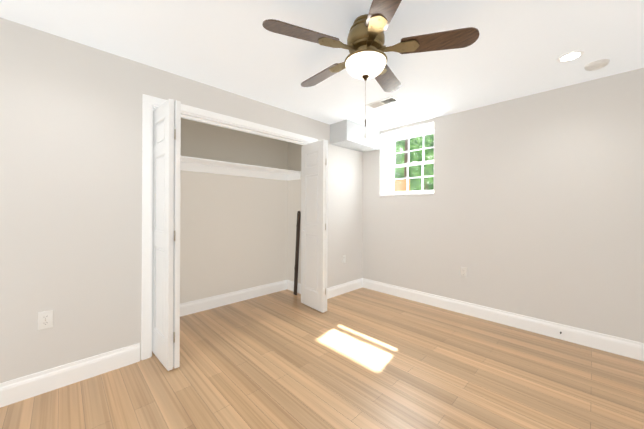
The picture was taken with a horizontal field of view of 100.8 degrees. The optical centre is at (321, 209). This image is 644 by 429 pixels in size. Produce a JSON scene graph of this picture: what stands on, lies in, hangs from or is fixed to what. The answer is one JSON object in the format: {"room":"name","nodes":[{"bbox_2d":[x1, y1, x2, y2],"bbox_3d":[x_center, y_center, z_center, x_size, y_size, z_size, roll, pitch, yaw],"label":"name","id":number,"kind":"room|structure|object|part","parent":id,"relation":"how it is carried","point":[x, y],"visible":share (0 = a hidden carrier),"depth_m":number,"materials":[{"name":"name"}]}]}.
{"room":"empty bedroom","nodes":[
{"label":"empty bedroom","id":0,"kind":"room"},
{"bbox_2d":[0,17,362,382],"bbox_3d":[-0.883,0.021,2.729,4.120,2.350,0.120,0,0,-44],"label":"wall","id":1,"kind":"structure","parent":0,"point":[70,184],"depth_m":1.86,"materials":[{"name":"grey paint"}]},
{"bbox_2d":[38,310,52,329],"bbox_3d":[-1.806,0.722,1.739,0.070,0.114,0.008,0,0,-44],"label":"electrical outlet","id":2,"kind":"object","parent":1,"relation":"attached to","point":[45,319],"visible":1,"depth_m":1.74,"materials":[{"name":"white plastic"}]},
{"bbox_2d":[0,343,139,407],"bbox_3d":[-1.820,1.122,1.722,1.077,0.140,0.016,0,0,-44],"label":"baseboard","id":3,"kind":"structure","parent":1,"relation":"attached to","point":[26,387],"depth_m":1.80,"materials":[{"name":"white paint"}]},
{"bbox_2d":[152,99,180,370],"bbox_3d":[-1.240,0.185,2.132,0.130,1.995,0.453,0,0,-44],"label":"bifold closet door","id":4,"kind":"structure","parent":1,"relation":"in","point":[166,241],"depth_m":2.00,"materials":[{"name":"white paint"}]},
{"bbox_2d":[141,94,317,359],"bbox_3d":[-0.789,0.143,2.822,1.909,2.107,0.152,0,0,-44],"label":"trim","id":5,"kind":"structure","parent":1,"relation":"attached to","point":[151,105],"depth_m":2.14,"materials":[{"name":"white paint"}]},
{"bbox_2d":[301,139,327,312],"bbox_3d":[-0.095,0.190,3.256,0.138,1.995,0.451,0,0,-44],"label":"bifold closet door","id":6,"kind":"structure","parent":1,"relation":"in","point":[314,205],"depth_m":3.19,"materials":[{"name":"white paint"}]},
{"bbox_2d":[342,255,345,262],"bbox_3d":[0.316,0.711,3.816,0.070,0.114,0.008,0,0,-44],"label":"electrical outlet","id":7,"kind":"object","parent":1,"relation":"attached to","point":[343,258],"visible":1,"depth_m":3.81,"materials":[{"name":"white plastic"}]},
{"bbox_2d":[327,278,363,298],"bbox_3d":[0.274,1.131,3.771,0.922,0.140,0.016,0,0,-44],"label":"baseboard","id":8,"kind":"structure","parent":1,"relation":"attached to","point":[343,288],"depth_m":3.81,"materials":[{"name":"white paint"}]},
{"bbox_2d":[180,118,302,303],"bbox_3d":[-1.099,-0.010,3.106,2.340,2.410,0.720,0,0,-44],"label":"wall","id":9,"kind":"structure","parent":0,"point":[237,233],"depth_m":3.42,"materials":[{"name":"grey paint"}]},
{"bbox_2d":[180,280,287,316],"bbox_3d":[-1.266,1.124,3.272,2.100,0.140,0.016,0,0,-44],"label":"baseboard","id":10,"kind":"structure","parent":9,"relation":"attached to","point":[191,307],"depth_m":3.37,"materials":[{"name":"white paint"}]},
{"bbox_2d":[180,155,300,180],"bbox_3d":[-1.158,-0.490,3.169,2.100,0.109,0.305,0,0,-44],"label":"closet shelf","id":11,"kind":"object","parent":9,"relation":"attached to","point":[193,164],"visible":0.58,"depth_m":3.32,"materials":[{"name":"white paint"}]},
{"bbox_2d":[288,280,300,293],"bbox_3d":[-0.306,1.129,3.781,0.016,0.140,0.570,0,0,-44],"label":"baseboard","id":12,"kind":"structure","parent":9,"relation":"attached to","point":[290,283],"depth_m":3.90,"materials":[{"name":"white paint"}]},
{"bbox_2d":[0,287,643,428],"bbox_3d":[0.075,1.230,1.958,4.420,0.060,4.010,0,0,-44],"label":"floor","id":13,"kind":"structure","parent":0,"point":[362,358],"depth_m":1.88,"materials":[{"name":"brown wood"}]},
{"bbox_2d":[294,211,300,294],"bbox_3d":[-0.351,0.609,3.763,0.080,1.179,0.056,0,0,-44],"label":"pole","id":14,"kind":"object","parent":13,"relation":"on","point":[297,252],"visible":0.98,"depth_m":3.75,"materials":[{"name":"black metal"}]},
{"bbox_2d":[0,0,643,130],"bbox_3d":[0.338,-1.179,1.701,4.420,0.060,3.290,0,0,-44],"label":"ceiling","id":15,"kind":"structure","parent":0,"point":[517,49],"depth_m":1.87,"materials":[{"name":"white paint"}]},
{"bbox_2d":[330,119,379,151],"bbox_3d":[0.476,-1.016,3.761,0.740,0.265,0.300,0,0,-44],"label":"wall box","id":16,"kind":"object","parent":15,"relation":"attached to","point":[347,134],"visible":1,"depth_m":3.58,"materials":[{"name":"grey paint"}]},
{"bbox_2d":[262,0,478,138],"bbox_3d":[0.246,-0.792,1.680,1.203,0.714,1.171,0,0,-44],"label":"ceiling fan","id":17,"kind":"object","parent":15,"relation":"hanging from","point":[366,57],"visible":1,"depth_m":1.55,"materials":[{"name":"brown wood"}]},
{"bbox_2d":[366,96,399,108],"bbox_3d":[0.647,-1.143,2.857,0.150,0.009,0.340,0,0,-44],"label":"ceiling vent","id":18,"kind":"object","parent":15,"relation":"in","point":[383,102],"visible":0.96,"depth_m":2.84,"materials":[{"name":"white plastic"}]},
{"bbox_2d":[557,51,583,62],"bbox_3d":[1.857,-1.149,1.992,0.152,0.026,0.152,0,0,-44],"label":"recessed light","id":19,"kind":"object","parent":15,"relation":"in","point":[570,56],"visible":0.98,"depth_m":1.99,"materials":[{"name":"white paint"}]},
{"bbox_2d":[584,59,609,70],"bbox_3d":[2.155,-1.123,2.088,0.142,0.036,0.142,0,0,-44],"label":"smoke detector","id":20,"kind":"object","parent":15,"relation":"attached to","point":[597,65],"visible":1,"depth_m":2.06,"materials":[{"name":"white plastic"}]},
{"bbox_2d":[362,68,643,342],"bbox_3d":[1.805,0.033,3.142,0.300,2.350,3.290,0,0,-44],"label":"wall","id":21,"kind":"structure","parent":0,"point":[532,206],"depth_m":2.63,"materials":[{"name":"grey paint"}]},
{"bbox_2d":[379,122,433,195],"bbox_3d":[1.246,-0.647,3.736,0.352,0.915,0.795,0,0,-44],"label":"window","id":22,"kind":"structure","parent":21,"relation":"in","point":[387,154],"depth_m":3.91,"materials":[{"name":"white paint"}]},
{"bbox_3d":[1.344,-0.657,3.833,0.045,0.775,0.675,0,0,-44],"label":"window muntins","id":23,"kind":"part","parent":22,"relation":"part of","materials":[{"name":"white wood"}]},
{"bbox_2d":[461,267,466,277],"bbox_3d":[1.642,0.727,3.084,0.008,0.114,0.070,0,0,-44],"label":"outlet","id":24,"kind":"object","parent":21,"relation":"attached to","point":[463,271],"visible":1,"depth_m":3.08,"materials":[{"name":"white plastic"}]},
{"bbox_2d":[364,278,643,360],"bbox_3d":[1.680,1.137,3.039,0.016,0.140,3.030,0,0,-44],"label":"baseboard","id":25,"kind":"structure","parent":21,"relation":"attached to","point":[608,343],"depth_m":2.66,"materials":[{"name":"white paint"}]},
{"label":"outside","id":26,"kind":"structure","parent":0,"visible":0},
{"bbox_2d":[394,134,433,191],"bbox_3d":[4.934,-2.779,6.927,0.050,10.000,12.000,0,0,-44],"label":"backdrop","id":27,"kind":"structure","parent":26,"point":[398,147],"depth_m":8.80,"materials":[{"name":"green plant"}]}
]}

